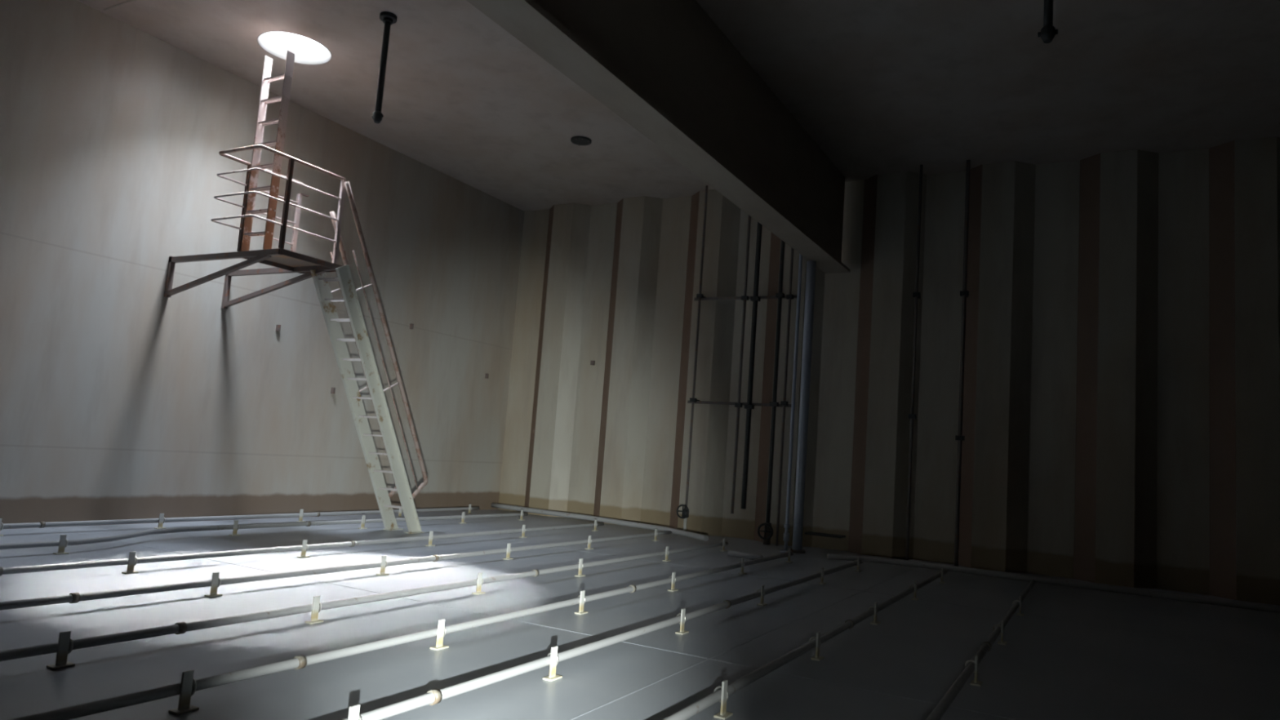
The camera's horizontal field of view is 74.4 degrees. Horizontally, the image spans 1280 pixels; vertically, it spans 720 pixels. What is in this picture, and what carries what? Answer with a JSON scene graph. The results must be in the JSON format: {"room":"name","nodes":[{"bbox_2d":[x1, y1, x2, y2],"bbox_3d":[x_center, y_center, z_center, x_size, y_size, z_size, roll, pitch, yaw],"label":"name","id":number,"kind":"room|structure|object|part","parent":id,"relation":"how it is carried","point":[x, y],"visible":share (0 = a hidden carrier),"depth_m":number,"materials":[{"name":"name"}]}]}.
{"room":"ship cargo tank","nodes":[
{"label":"ship cargo tank","id":0,"kind":"room"},
{"bbox_2d":[0,0,524,528],"bbox_3d":[-7.014,-1.198,10.135,0.100,6.350,18.800,1,-7,29],"label":"wall","id":1,"kind":"structure","parent":0,"point":[120,398],"depth_m":11.67,"materials":[{"name":"paint"}]},
{"bbox_2d":[103,0,135,10],"bbox_3d":[-3.175,-4.295,8.537,7.900,0.008,0.020,1,-7,29],"label":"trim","id":2,"kind":"structure","parent":1,"relation":"attached to","point":[130,1],"depth_m":10.30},
{"bbox_2d":[164,144,346,308],"bbox_3d":[-5.180,-1.640,11.046,2.222,1.702,1.427,1,-7,29],"label":"access platform","id":3,"kind":"object","parent":1,"relation":"attached to","point":[286,261],"visible":0.98,"depth_m":10.89,"materials":[{"name":"brown paint"}]},
{"bbox_3d":[-6.288,-1.112,11.287,0.060,0.550,0.060,1,-7,29],"label":"wall leg","id":4,"kind":"part","parent":3,"relation":"part of","materials":[{"name":"brown paint"}]},
{"bbox_3d":[-5.886,-1.004,12.017,0.060,0.550,0.060,1,-7,29],"label":"wall leg","id":5,"kind":"part","parent":3,"relation":"part of","materials":[{"name":"brown paint"}]},
{"bbox_3d":[-5.011,-1.930,10.706,0.040,1.130,0.050,1,-7,29],"label":"rail post","id":6,"kind":"part","parent":3,"relation":"part of","materials":[{"name":"metal"}]},
{"bbox_2d":[240,49,294,251],"bbox_3d":[-4.717,-2.641,10.695,0.470,2.580,0.110,1,-7,29],"label":"ladder","id":7,"kind":"object","parent":3,"relation":"on","point":[286,77],"visible":0.89,"depth_m":10.68,"materials":[{"name":"metal"}]},
{"bbox_3d":[-4.601,-1.625,10.647,0.803,0.024,1.272,1,-7,29],"label":"guard rail","id":8,"kind":"part","parent":3,"relation":"part of","materials":[{"name":"metal"}]},
{"bbox_3d":[-4.581,-1.907,10.678,0.803,0.024,1.272,1,-7,29],"label":"guard rail","id":9,"kind":"part","parent":3,"relation":"part of","materials":[{"name":"metal"}]},
{"bbox_3d":[-4.560,-2.190,10.708,0.803,0.024,1.272,1,-7,29],"label":"guard rail","id":10,"kind":"part","parent":3,"relation":"part of","materials":[{"name":"metal"}]},
{"bbox_3d":[-4.543,-2.463,10.733,0.823,0.044,1.282,1,-7,29],"label":"rail","id":11,"kind":"part","parent":3,"relation":"part of","materials":[{"name":"metal"}]},
{"bbox_3d":[-4.328,-1.922,10.329,0.040,1.130,0.050,1,-7,29],"label":"rail post","id":12,"kind":"part","parent":3,"relation":"part of","materials":[{"name":"metal"}]},
{"bbox_3d":[-4.643,-1.756,11.376,0.040,0.980,0.055,1,-7,29],"label":"rail post","id":13,"kind":"part","parent":3,"relation":"part of","materials":[{"name":"metal"}]},
{"bbox_3d":[-4.481,-1.294,10.873,0.780,0.020,0.960,1,-7,29],"label":"deck plate","id":14,"kind":"part","parent":3,"relation":"part of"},
{"bbox_3d":[-3.936,-1.817,11.041,0.040,1.130,0.055,1,-7,29],"label":"rail post","id":15,"kind":"part","parent":3,"relation":"part of","materials":[{"name":"metal"}]},
{"bbox_2d":[275,324,280,331],"bbox_3d":[-5.475,-0.485,12.773,0.060,0.100,0.040,1,-7,29],"label":"bracket","id":16,"kind":"object","parent":1,"relation":"attached to","point":[277,326],"depth_m":12.76,"materials":[{"name":"metal"}]},
{"bbox_2d":[330,387,335,393],"bbox_3d":[-4.981,0.497,13.691,0.060,0.100,0.040,1,-7,29],"label":"wall lug","id":17,"kind":"structure","parent":1,"relation":"attached to","point":[333,389],"depth_m":13.68,"materials":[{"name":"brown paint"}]},
{"bbox_2d":[409,323,413,328],"bbox_3d":[-4.122,-0.607,15.223,0.060,0.100,0.040,1,-7,29],"label":"wall lug","id":18,"kind":"structure","parent":1,"relation":"attached to","point":[411,325],"depth_m":15.21,"materials":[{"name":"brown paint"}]},
{"bbox_2d":[337,515,1221,642],"bbox_3d":[0.299,2.605,10.844,11.900,0.002,0.014,1,-7,29],"label":"trim","id":19,"kind":"structure","parent":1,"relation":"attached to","point":[338,516],"depth_m":9.46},
{"bbox_2d":[0,509,1279,719],"bbox_3d":[0.679,2.097,5.416,18.200,0.100,18.800,1,-7,29],"label":"floor","id":20,"kind":"structure","parent":0,"point":[1047,668],"depth_m":6.53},
{"bbox_2d":[0,518,4,536],"bbox_3d":[-6.936,1.802,9.096,0.116,0.188,0.116,1,-7,29],"label":"support","id":21,"kind":"object","parent":20,"relation":"on","point":[1,522],"visible":1,"depth_m":9.11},
{"bbox_2d":[0,506,479,528],"bbox_3d":[-5.928,2.069,10.954,0.070,0.070,11.900,1,-7,29],"label":"pipe","id":22,"kind":"object","parent":21,"relation":"attached to","point":[41,524],"visible":0.94,"depth_m":11.09,"materials":[{"name":"metal"}]},
{"bbox_2d":[46,631,75,669],"bbox_3d":[-3.195,1.590,4.653,0.116,0.188,0.116,1,-7,29],"label":"support","id":23,"kind":"object","parent":20,"relation":"on","point":[64,645],"visible":1,"depth_m":4.64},
{"bbox_3d":[-3.179,1.678,4.631,0.065,0.012,0.116,1,-7,29],"label":"foot plate","id":24,"kind":"part","parent":23,"relation":"part of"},
{"bbox_2d":[0,541,728,661],"bbox_3d":[-1.589,2.018,7.596,0.070,0.070,12.200,1,-7,29],"label":"pipe","id":25,"kind":"object","parent":23,"relation":"attached to","point":[180,628],"visible":0.98,"depth_m":5.87,"materials":[{"name":"metal"}]},
{"bbox_2d":[53,534,69,555],"bbox_3d":[-5.671,1.803,8.262,0.116,0.188,0.116,1,-7,29],"label":"support","id":26,"kind":"object","parent":20,"relation":"on","point":[63,544],"visible":1,"depth_m":8.25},
{"bbox_3d":[-5.655,1.890,8.240,0.065,0.012,0.116,1,-7,29],"label":"foot plate","id":27,"kind":"part","parent":26,"relation":"part of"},
{"bbox_2d":[0,512,528,549],"bbox_3d":[-4.905,2.081,10.381,0.535,0.070,11.909,1,-7,26],"label":"pipe","id":28,"kind":"object","parent":26,"relation":"attached to","point":[108,539],"visible":0.96,"depth_m":10.22,"materials":[{"name":"metal"}]},
{"bbox_2d":[121,551,138,573],"bbox_3d":[-4.555,1.804,7.533,0.116,0.188,0.116,1,-7,29],"label":"support","id":29,"kind":"object","parent":20,"relation":"on","point":[132,560],"visible":1,"depth_m":7.52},
{"bbox_3d":[-4.539,1.891,7.511,0.065,0.012,0.116,1,-7,29],"label":"foot plate","id":30,"kind":"part","parent":29,"relation":"part of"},
{"bbox_2d":[154,513,165,528],"bbox_3d":[-6.071,2.034,10.669,0.116,0.188,0.116,1,-7,29],"label":"support","id":31,"kind":"object","parent":20,"relation":"on","point":[162,521],"visible":0.99,"depth_m":10.65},
{"bbox_2d":[168,670,199,715],"bbox_3d":[-2.215,1.600,4.089,0.116,0.188,0.116,1,-7,29],"label":"support","id":32,"kind":"object","parent":20,"relation":"on","point":[188,689],"visible":1,"depth_m":4.07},
{"bbox_3d":[-2.199,1.687,4.068,0.065,0.012,0.116,1,-7,29],"label":"foot plate","id":33,"kind":"part","parent":32,"relation":"part of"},
{"bbox_2d":[8,551,793,719],"bbox_3d":[-0.672,2.011,6.920,0.070,0.070,11.900,1,-7,29],"label":"pipe","id":34,"kind":"object","parent":32,"relation":"attached to","point":[298,662],"visible":0.91,"depth_m":4.80,"materials":[{"name":"metal"}]},
{"bbox_2d":[204,572,222,597],"bbox_3d":[-3.447,1.805,6.808,0.116,0.188,0.116,1,-7,29],"label":"support","id":35,"kind":"object","parent":20,"relation":"on","point":[215,580],"visible":1,"depth_m":6.79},
{"bbox_3d":[-3.431,1.893,6.787,0.065,0.012,0.116,1,-7,29],"label":"foot plate","id":36,"kind":"part","parent":35,"relation":"part of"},
{"bbox_2d":[0,530,671,610],"bbox_3d":[-2.478,2.062,8.596,0.070,0.070,12.500,1,-7,29],"label":"pipe","id":37,"kind":"object","parent":35,"relation":"attached to","point":[73,597],"visible":0.99,"depth_m":7.20,"materials":[{"name":"metal"}]},
{"bbox_2d":[490,502,708,541],"bbox_3d":[-0.829,2.873,15.178,5.420,0.087,0.450,-2,-8,42],"label":"pipe","id":38,"kind":"object","parent":37,"relation":"attached to","point":[680,532],"visible":0.98,"depth_m":15.18,"materials":[{"name":"metal"}]},
{"bbox_2d":[228,520,240,536],"bbox_3d":[-5.059,2.091,10.518,0.116,0.188,0.116,1,-7,29],"label":"support","id":39,"kind":"object","parent":20,"relation":"on","point":[236,526],"visible":1,"depth_m":10.50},
{"bbox_2d":[296,509,304,522],"bbox_3d":[-5.048,2.309,12.528,0.116,0.188,0.116,1,-7,29],"label":"support","id":40,"kind":"object","parent":20,"relation":"on","point":[301,513],"visible":0.88,"depth_m":12.50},
{"bbox_2d":[297,539,309,558],"bbox_3d":[-3.661,2.044,9.158,0.116,0.188,0.116,1,-7,29],"label":"support","id":41,"kind":"object","parent":20,"relation":"on","point":[304,545],"visible":1,"depth_m":9.14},
{"bbox_2d":[0,522,604,576],"bbox_3d":[-3.561,2.067,9.364,0.070,0.070,12.200,1,-7,29],"label":"pipe","id":42,"kind":"object","parent":41,"relation":"on","point":[14,570],"visible":1,"depth_m":8.52,"materials":[{"name":"metal"}]},
{"bbox_3d":[-3.645,2.131,9.136,0.065,0.012,0.116,1,-7,29],"label":"foot plate","id":43,"kind":"part","parent":41,"relation":"part of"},
{"bbox_2d":[304,595,324,624],"bbox_3d":[-2.377,1.810,6.139,0.116,0.188,0.116,1,-7,29],"label":"support","id":44,"kind":"object","parent":20,"relation":"on","point":[317,605],"visible":1,"depth_m":6.12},
{"bbox_3d":[-2.362,1.897,6.117,0.065,0.012,0.116,1,-7,29],"label":"foot plate","id":45,"kind":"part","parent":44,"relation":"part of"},
{"bbox_2d":[347,704,362,719],"bbox_3d":[-1.294,1.629,3.751,0.116,0.188,0.116,1,-7,29],"label":"support","id":46,"kind":"object","parent":20,"relation":"on","point":[353,712],"visible":0.99,"depth_m":3.74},
{"bbox_2d":[342,560,862,719],"bbox_3d":[0.201,2.028,6.495,0.070,0.070,12.000,1,-7,29],"label":"pipe","id":47,"kind":"object","parent":46,"relation":"attached to","point":[434,696],"visible":0.99,"depth_m":5.06,"materials":[{"name":"metal"}]},
{"bbox_2d":[358,515,367,528],"bbox_3d":[-4.038,2.352,12.254,0.116,0.188,0.116,1,-7,29],"label":"support","id":48,"kind":"object","parent":20,"relation":"on","point":[363,520],"visible":1,"depth_m":12.23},
{"bbox_2d":[310,181,427,533],"bbox_3d":[-3.700,0.082,11.781,0.540,4.636,2.091,1,-7,29],"label":"ladder","id":49,"kind":"object","parent":20,"relation":"on","point":[344,278],"visible":1,"depth_m":11.62,"materials":[{"name":"metal"}]},
{"bbox_3d":[-3.876,0.214,11.900,0.022,3.152,1.671,1,-7,29],"label":"rail","id":50,"kind":"part","parent":49,"relation":"part of","materials":[{"name":"metal"}]},
{"bbox_3d":[-3.839,0.022,11.962,0.064,3.861,1.924,1,-7,29],"label":"handrail","id":51,"kind":"part","parent":49,"relation":"part of","materials":[{"name":"metal"}]},
{"bbox_3d":[-3.508,0.219,11.697,0.022,3.152,1.671,1,-7,29],"label":"rail","id":52,"kind":"part","parent":49,"relation":"part of","materials":[{"name":"metal"}]},
{"bbox_3d":[-3.500,-0.142,11.704,0.064,4.180,2.091,1,-7,29],"label":"handrail","id":53,"kind":"part","parent":49,"relation":"part of","materials":[{"name":"metal"}]},
{"bbox_3d":[-3.627,2.486,12.400,0.120,0.012,0.280,1,-7,29],"label":"foot plate","id":54,"kind":"part","parent":49,"relation":"part of","materials":[{"name":"beige paint"}]},
{"bbox_3d":[-3.260,2.490,12.197,0.120,0.012,0.280,1,-7,29],"label":"foot plate","id":55,"kind":"part","parent":49,"relation":"part of","materials":[{"name":"beige paint"}]},
{"bbox_2d":[375,555,389,575],"bbox_3d":[-2.572,2.040,8.398,0.116,0.188,0.116,1,-7,29],"label":"support","id":56,"kind":"object","parent":20,"relation":"on","point":[384,562],"visible":1,"depth_m":8.38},
{"bbox_3d":[-2.557,2.128,8.377,0.065,0.012,0.116,1,-7,29],"label":"foot plate","id":57,"kind":"part","parent":56,"relation":"part of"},
{"bbox_2d":[395,508,404,517],"bbox_3d":[-4.078,2.569,14.292,0.116,0.188,0.116,1,-7,29],"label":"support","id":58,"kind":"object","parent":20,"relation":"on","point":[400,509],"visible":0.88,"depth_m":14.27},
{"bbox_2d":[425,530,435,546],"bbox_3d":[-2.715,2.298,10.878,0.116,0.188,0.116,1,-7,29],"label":"support","id":59,"kind":"object","parent":20,"relation":"on","point":[431,535],"visible":1,"depth_m":10.86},
{"bbox_2d":[430,618,448,650],"bbox_3d":[-1.355,1.831,5.653,0.116,0.188,0.116,1,-7,29],"label":"support","id":60,"kind":"object","parent":20,"relation":"on","point":[442,630],"visible":0.95,"depth_m":5.63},
{"bbox_3d":[-1.339,1.919,5.632,0.065,0.012,0.116,1,-7,29],"label":"foot plate","id":61,"kind":"part","parent":60,"relation":"part of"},
{"bbox_2d":[458,511,466,523],"bbox_3d":[-2.966,2.625,14.064,0.116,0.188,0.116,1,-7,29],"label":"support","id":62,"kind":"object","parent":20,"relation":"on","point":[463,513],"visible":1,"depth_m":14.04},
{"bbox_2d":[466,503,472,514],"bbox_3d":[-3.217,2.800,15.857,0.116,0.188,0.116,1,-7,29],"label":"support","id":63,"kind":"object","parent":20,"relation":"on","point":[469,504],"visible":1,"depth_m":15.83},
{"bbox_2d":[471,572,485,595],"bbox_3d":[-1.493,2.047,7.746,0.116,0.188,0.116,1,-7,29],"label":"support","id":64,"kind":"object","parent":20,"relation":"on","point":[480,581],"visible":0.93,"depth_m":7.73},
{"bbox_3d":[-1.477,2.135,7.724,0.065,0.012,0.116,1,-7,29],"label":"foot plate","id":65,"kind":"part","parent":64,"relation":"part of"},
{"bbox_2d":[502,542,512,559],"bbox_3d":[-1.602,2.301,10.162,0.116,0.188,0.116,1,-7,29],"label":"support","id":66,"kind":"object","parent":20,"relation":"on","point":[508,545],"visible":0.97,"depth_m":10.14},
{"bbox_2d":[518,509,524,520],"bbox_3d":[-2.177,2.825,15.396,0.116,0.188,0.116,1,-7,29],"label":"support","id":67,"kind":"object","parent":20,"relation":"on","point":[522,510],"visible":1,"depth_m":15.38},
{"bbox_2d":[519,524,527,537],"bbox_3d":[-1.759,2.555,12.616,0.116,0.188,0.116,1,-7,29],"label":"support","id":68,"kind":"object","parent":20,"relation":"on","point":[523,526],"visible":1,"depth_m":12.59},
{"bbox_2d":[53,528,1018,719],"bbox_3d":[-1.752,2.054,7.116,11.900,0.002,0.014,1,-7,29],"label":"trim","id":69,"kind":"structure","parent":20,"relation":"on","point":[53,528],"depth_m":6.09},
{"bbox_2d":[542,645,562,681],"bbox_3d":[-0.544,1.831,5.115,0.116,0.188,0.116,1,-7,29],"label":"support","id":70,"kind":"object","parent":20,"relation":"on","point":[554,659],"visible":0.91,"depth_m":5.09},
{"bbox_3d":[-0.528,1.919,5.094,0.065,0.012,0.116,1,-7,29],"label":"foot plate","id":71,"kind":"part","parent":70,"relation":"part of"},
{"bbox_2d":[574,558,585,577],"bbox_3d":[-0.671,2.268,9.241,0.116,0.188,0.116,1,-7,29],"label":"support","id":72,"kind":"object","parent":20,"relation":"on","point":[580,562],"visible":0.94,"depth_m":9.22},
{"bbox_2d":[574,590,587,614],"bbox_3d":[-0.513,2.057,7.183,0.116,0.188,0.116,1,-7,29],"label":"support","id":73,"kind":"object","parent":20,"relation":"on","point":[582,600],"visible":0.87,"depth_m":7.16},
{"bbox_3d":[-0.498,2.144,7.161,0.065,0.012,0.116,1,-7,29],"label":"foot plate","id":74,"kind":"part","parent":73,"relation":"part of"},
{"bbox_2d":[585,535,593,549],"bbox_3d":[-0.723,2.537,11.761,0.116,0.188,0.116,1,-7,29],"label":"support","id":75,"kind":"object","parent":20,"relation":"on","point":[589,542],"visible":0.98,"depth_m":11.74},
{"bbox_2d":[591,520,598,531],"bbox_3d":[-0.779,2.818,14.398,0.116,0.188,0.116,1,-7,29],"label":"support","id":76,"kind":"object","parent":20,"relation":"on","point":[595,521],"visible":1,"depth_m":14.38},
{"bbox_2d":[652,528,658,541],"bbox_3d":[0.233,2.794,13.499,0.116,0.188,0.116,1,-7,29],"label":"support","id":77,"kind":"object","parent":20,"relation":"on","point":[655,530],"visible":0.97,"depth_m":13.47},
{"bbox_2d":[662,546,671,561],"bbox_3d":[0.333,2.538,11.066,0.116,0.188,0.116,1,-7,29],"label":"support","id":78,"kind":"object","parent":20,"relation":"on","point":[667,552],"visible":0.87,"depth_m":11.04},
{"bbox_2d":[667,572,678,591],"bbox_3d":[0.323,2.281,8.704,0.116,0.188,0.116,1,-7,29],"label":"support","id":79,"kind":"object","parent":20,"relation":"on","point":[673,579],"visible":0.9,"depth_m":8.68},
{"bbox_2d":[675,608,688,635],"bbox_3d":[0.317,2.062,6.679,0.116,0.188,0.116,1,-7,29],"label":"support","id":80,"kind":"object","parent":20,"relation":"on","point":[682,623],"visible":0.89,"depth_m":6.66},
{"bbox_3d":[0.333,2.150,6.658,0.065,0.012,0.116,1,-7,29],"label":"foot plate","id":81,"kind":"part","parent":80,"relation":"part of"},
{"bbox_2d":[676,185,707,531],"bbox_3d":[1.034,-0.063,15.285,0.248,6.350,0.384,1,-7,29],"label":"vertical pipe","id":82,"kind":"object","parent":20,"relation":"on","point":[685,513],"visible":0.94,"depth_m":15.18,"materials":[{"name":"black metal"}]},
{"bbox_2d":[687,400,791,407],"bbox_3d":[1.726,0.769,14.818,1.960,0.050,0.030,1,-7,29],"label":"bar","id":83,"kind":"object","parent":82,"relation":"attached to","point":[688,402],"visible":0.64,"depth_m":14.89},
{"bbox_2d":[693,294,796,300],"bbox_3d":[1.861,-1.106,15.021,1.960,0.050,0.030,1,-7,29],"label":"bar","id":84,"kind":"object","parent":82,"relation":"attached to","point":[794,295],"visible":0.64,"depth_m":15.12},
{"bbox_2d":[730,214,751,513],"bbox_3d":[1.797,-0.055,14.845,0.110,5.450,0.137,1,-7,29],"label":"vertical pipe","id":85,"kind":"object","parent":84,"relation":"attached to","point":[744,297],"visible":0.96,"depth_m":14.78,"materials":[{"name":"black metal"}]},
{"bbox_2d":[741,222,762,509],"bbox_3d":[1.971,-0.104,14.747,0.144,5.350,0.154,1,-7,29],"label":"vertical pipe","id":86,"kind":"object","parent":84,"relation":"attached to","point":[755,298],"visible":0.91,"depth_m":14.67,"materials":[{"name":"black metal"}]},
{"bbox_2d":[713,680,733,719],"bbox_3d":[0.438,1.848,4.619,0.116,0.188,0.116,1,-7,29],"label":"support","id":87,"kind":"object","parent":20,"relation":"on","point":[722,714],"visible":0.87,"depth_m":4.59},
{"bbox_3d":[0.454,1.935,4.597,0.065,0.012,0.116,1,-7,29],"label":"foot plate","id":88,"kind":"part","parent":87,"relation":"part of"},
{"bbox_2d":[720,537,727,551],"bbox_3d":[1.241,2.781,12.716,0.116,0.188,0.116,1,-7,29],"label":"support","id":89,"kind":"object","parent":20,"relation":"on","point":[723,541],"visible":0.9,"depth_m":12.69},
{"bbox_2d":[568,567,915,719],"bbox_3d":[0.786,2.164,6.440,0.014,0.002,14.500,1,-7,29],"label":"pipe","id":90,"kind":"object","parent":20,"relation":"on","point":[625,695],"depth_m":5.78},
{"bbox_2d":[737,557,746,574],"bbox_3d":[1.241,2.528,10.372,0.116,0.188,0.116,1,-7,29],"label":"support","id":91,"kind":"object","parent":20,"relation":"on","point":[742,562],"visible":0.88,"depth_m":10.35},
{"bbox_2d":[727,550,763,559],"bbox_3d":[1.425,2.649,11.427,0.520,0.078,0.078,-1,-8,40],"label":"pipe","id":92,"kind":"object","parent":20,"relation":"on","point":[732,553],"visible":0.9,"depth_m":11.40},
{"bbox_2d":[756,585,767,606],"bbox_3d":[1.172,2.292,8.235,0.116,0.188,0.116,1,-7,29],"label":"support","id":93,"kind":"object","parent":20,"relation":"on","point":[762,593],"visible":0.93,"depth_m":8.21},
{"bbox_3d":[1.188,2.379,8.213,0.065,0.012,0.116,1,-7,29],"label":"foot plate","id":94,"kind":"part","parent":93,"relation":"part of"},
{"bbox_2d":[757,240,785,544],"bbox_3d":[2.319,0.318,14.455,0.276,5.600,0.220,1,-7,29],"label":"vertical pipe","id":95,"kind":"object","parent":20,"relation":"on","point":[768,531],"visible":0.92,"depth_m":14.38,"materials":[{"name":"black metal"}]},
{"bbox_2d":[775,247,793,546],"bbox_3d":[2.490,0.425,14.395,0.104,5.400,0.134,1,-7,29],"label":"vertical pipe","id":96,"kind":"object","parent":20,"relation":"on","point":[789,296],"visible":0.93,"depth_m":14.33,"materials":[{"name":"black metal"}]},
{"bbox_2d":[785,548,792,562],"bbox_3d":[2.087,2.755,11.910,0.116,0.188,0.116,1,-7,29],"label":"support","id":97,"kind":"object","parent":20,"relation":"on","point":[789,549],"visible":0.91,"depth_m":11.89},
{"bbox_2d":[779,253,802,553],"bbox_3d":[2.486,-0.157,13.444,0.180,6.350,0.180,1,-7,29],"label":"vertical pipe","id":98,"kind":"object","parent":20,"relation":"on","point":[786,535],"visible":0.69,"depth_m":13.32,"materials":[{"name":"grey metal"}]},
{"bbox_2d":[791,260,816,553],"bbox_3d":[2.634,0.709,13.522,0.260,4.670,0.260,1,-7,29],"label":"column","id":99,"kind":"structure","parent":20,"relation":"on","point":[811,264],"depth_m":13.46,"materials":[{"name":"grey metal"}]},
{"bbox_2d":[808,631,824,661],"bbox_3d":[1.270,2.071,6.130,0.116,0.188,0.116,1,-7,29],"label":"support","id":100,"kind":"object","parent":20,"relation":"on","point":[816,657],"visible":0.88,"depth_m":6.11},
{"bbox_3d":[1.286,2.159,6.109,0.065,0.012,0.116,1,-7,29],"label":"foot plate","id":101,"kind":"part","parent":100,"relation":"part of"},
{"bbox_2d":[817,567,826,584],"bbox_3d":[2.138,2.551,9.990,0.116,0.188,0.116,1,-7,29],"label":"support","id":102,"kind":"object","parent":20,"relation":"on","point":[822,582],"visible":0.91,"depth_m":9.96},
{"bbox_2d":[853,556,861,572],"bbox_3d":[2.936,2.765,11.441,0.116,0.188,0.116,1,-7,29],"label":"support","id":103,"kind":"object","parent":20,"relation":"on","point":[858,557],"visible":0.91,"depth_m":11.41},
{"bbox_2d":[867,602,880,625],"bbox_3d":[2.121,2.300,7.677,0.116,0.188,0.116,1,-7,29],"label":"support","id":104,"kind":"object","parent":20,"relation":"on","point":[875,622],"visible":0.9,"depth_m":7.65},
{"bbox_3d":[2.137,2.387,7.656,0.065,0.012,0.116,1,-7,29],"label":"foot plate","id":105,"kind":"part","parent":104,"relation":"part of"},
{"bbox_2d":[905,164,922,560],"bbox_3d":[4.402,-0.015,13.483,0.104,6.350,0.264,1,-7,29],"label":"vertical pipe","id":106,"kind":"object","parent":20,"relation":"on","point":[917,295],"visible":0.99,"depth_m":13.37,"materials":[{"name":"black metal"}]},
{"bbox_2d":[908,582,919,600],"bbox_3d":[3.010,2.538,9.293,0.116,0.188,0.116,1,-7,29],"label":"support","id":107,"kind":"object","parent":20,"relation":"on","point":[915,583],"visible":0.88,"depth_m":9.26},
{"bbox_2d":[662,569,947,719],"bbox_3d":[1.308,2.078,6.224,0.070,0.070,11.600,1,-7,29],"label":"pipe","id":108,"kind":"object","parent":107,"relation":"attached to","point":[695,708],"visible":0.93,"depth_m":5.46,"materials":[{"name":"metal"}]},
{"bbox_2d":[936,568,945,583],"bbox_3d":[3.851,2.764,10.823,0.116,0.188,0.116,1,-7,29],"label":"support","id":109,"kind":"object","parent":20,"relation":"on","point":[941,571],"visible":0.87,"depth_m":10.79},
{"bbox_2d":[954,160,970,566],"bbox_3d":[5.031,-0.008,13.131,0.120,6.350,0.272,1,-7,29],"label":"vertical pipe","id":110,"kind":"object","parent":20,"relation":"on","point":[964,293],"visible":0.99,"depth_m":13.02,"materials":[{"name":"black metal"}]},
{"bbox_2d":[964,654,982,686],"bbox_3d":[2.260,2.099,5.731,0.116,0.188,0.116,1,-7,29],"label":"support","id":111,"kind":"object","parent":20,"relation":"on","point":[975,682],"visible":0.91,"depth_m":5.70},
{"bbox_3d":[2.276,2.187,5.710,0.065,0.012,0.116,1,-7,29],"label":"foot plate","id":112,"kind":"part","parent":111,"relation":"part of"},
{"bbox_2d":[925,579,1035,719],"bbox_3d":[2.618,2.192,6.407,0.070,0.070,10.200,1,-7,29],"label":"pipe","id":113,"kind":"object","parent":111,"relation":"attached to","point":[943,705],"visible":0.95,"depth_m":5.65,"materials":[{"name":"metal"}]},
{"bbox_2d":[992,620,1007,645],"bbox_3d":[3.058,2.314,7.183,0.116,0.188,0.116,1,-7,29],"label":"support","id":114,"kind":"object","parent":20,"relation":"on","point":[1001,642],"visible":0.88,"depth_m":7.15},
{"bbox_3d":[3.074,2.401,7.161,0.065,0.012,0.116,1,-7,29],"label":"foot plate","id":115,"kind":"part","parent":114,"relation":"part of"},
{"bbox_2d":[1012,595,1024,616],"bbox_3d":[3.919,2.545,8.747,0.116,0.188,0.116,1,-7,29],"label":"support","id":116,"kind":"object","parent":20,"relation":"on","point":[1020,614],"visible":0.92,"depth_m":8.71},
{"bbox_2d":[826,553,1279,613],"bbox_3d":[6.036,2.851,10.415,7.430,0.079,0.426,1,-7,26],"label":"pipe","id":117,"kind":"object","parent":20,"relation":"on","point":[1211,601],"visible":0.97,"depth_m":10.69,"materials":[{"name":"metal"}]},
{"bbox_2d":[76,0,1279,211],"bbox_3d":[1.137,-4.280,6.106,18.200,0.060,18.800,1,-7,29],"label":"ceiling","id":118,"kind":"structure","parent":0,"point":[880,86],"depth_m":11.01,"materials":[{"name":"paint"}]},
{"bbox_2d":[257,31,332,65],"bbox_3d":[-4.529,-4.509,11.190,0.924,0.803,0.924,1,-7,29],"label":"access hatch","id":119,"kind":"object","parent":118,"relation":"attached to","point":[307,51],"visible":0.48,"depth_m":11.54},
{"bbox_2d":[371,11,397,123],"bbox_3d":[-3.054,-3.458,10.016,0.198,1.330,0.198,1,-7,29],"label":"pipe","id":120,"kind":"object","parent":118,"relation":"hanging from","point":[388,18],"visible":1,"depth_m":9.99,"materials":[{"name":"black metal"}]},
{"bbox_2d":[570,136,591,146],"bbox_3d":[-0.957,-3.555,13.710,0.340,0.045,0.340,1,-7,29],"label":"deckhead opening","id":121,"kind":"object","parent":118,"relation":"attached to","point":[580,140],"visible":1,"depth_m":13.66,"materials":[{"name":"black metal"}]},
{"bbox_2d":[466,0,849,273],"bbox_3d":[-0.850,-3.478,6.724,0.420,1.680,17.980,1,-7,29],"label":"beam","id":122,"kind":"structure","parent":118,"relation":"attached to","point":[664,68],"depth_m":9.33,"materials":[{"name":"concrete"}]},
{"bbox_2d":[1037,0,1057,43],"bbox_3d":[3.439,-3.307,7.090,0.198,1.330,0.198,1,-7,29],"label":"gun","id":123,"kind":"object","parent":118,"relation":"hanging from","point":[1048,32],"visible":1,"depth_m":7.01,"materials":[{"name":"black metal"}]},
{"bbox_2d":[497,136,1279,605],"bbox_3d":[5.110,0.027,13.400,18.000,6.350,0.260,1,-7,29],"label":"wall","id":124,"kind":"structure","parent":0,"point":[1121,411],"depth_m":13.39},
{"bbox_2d":[590,360,595,364],"bbox_3d":[-0.943,0.057,16.817,0.070,0.090,0.060,1,-7,29],"label":"wall lug","id":125,"kind":"structure","parent":124,"relation":"attached to","point":[592,362],"depth_m":16.79,"materials":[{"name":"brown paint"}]},
{"bbox_2d":[804,531,845,538],"bbox_3d":[3.036,2.870,13.845,0.600,0.030,0.300,1,-7,29],"label":"wall ledge","id":126,"kind":"object","parent":124,"relation":"attached to","point":[811,533],"visible":1,"depth_m":13.76,"materials":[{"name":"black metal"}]}
]}

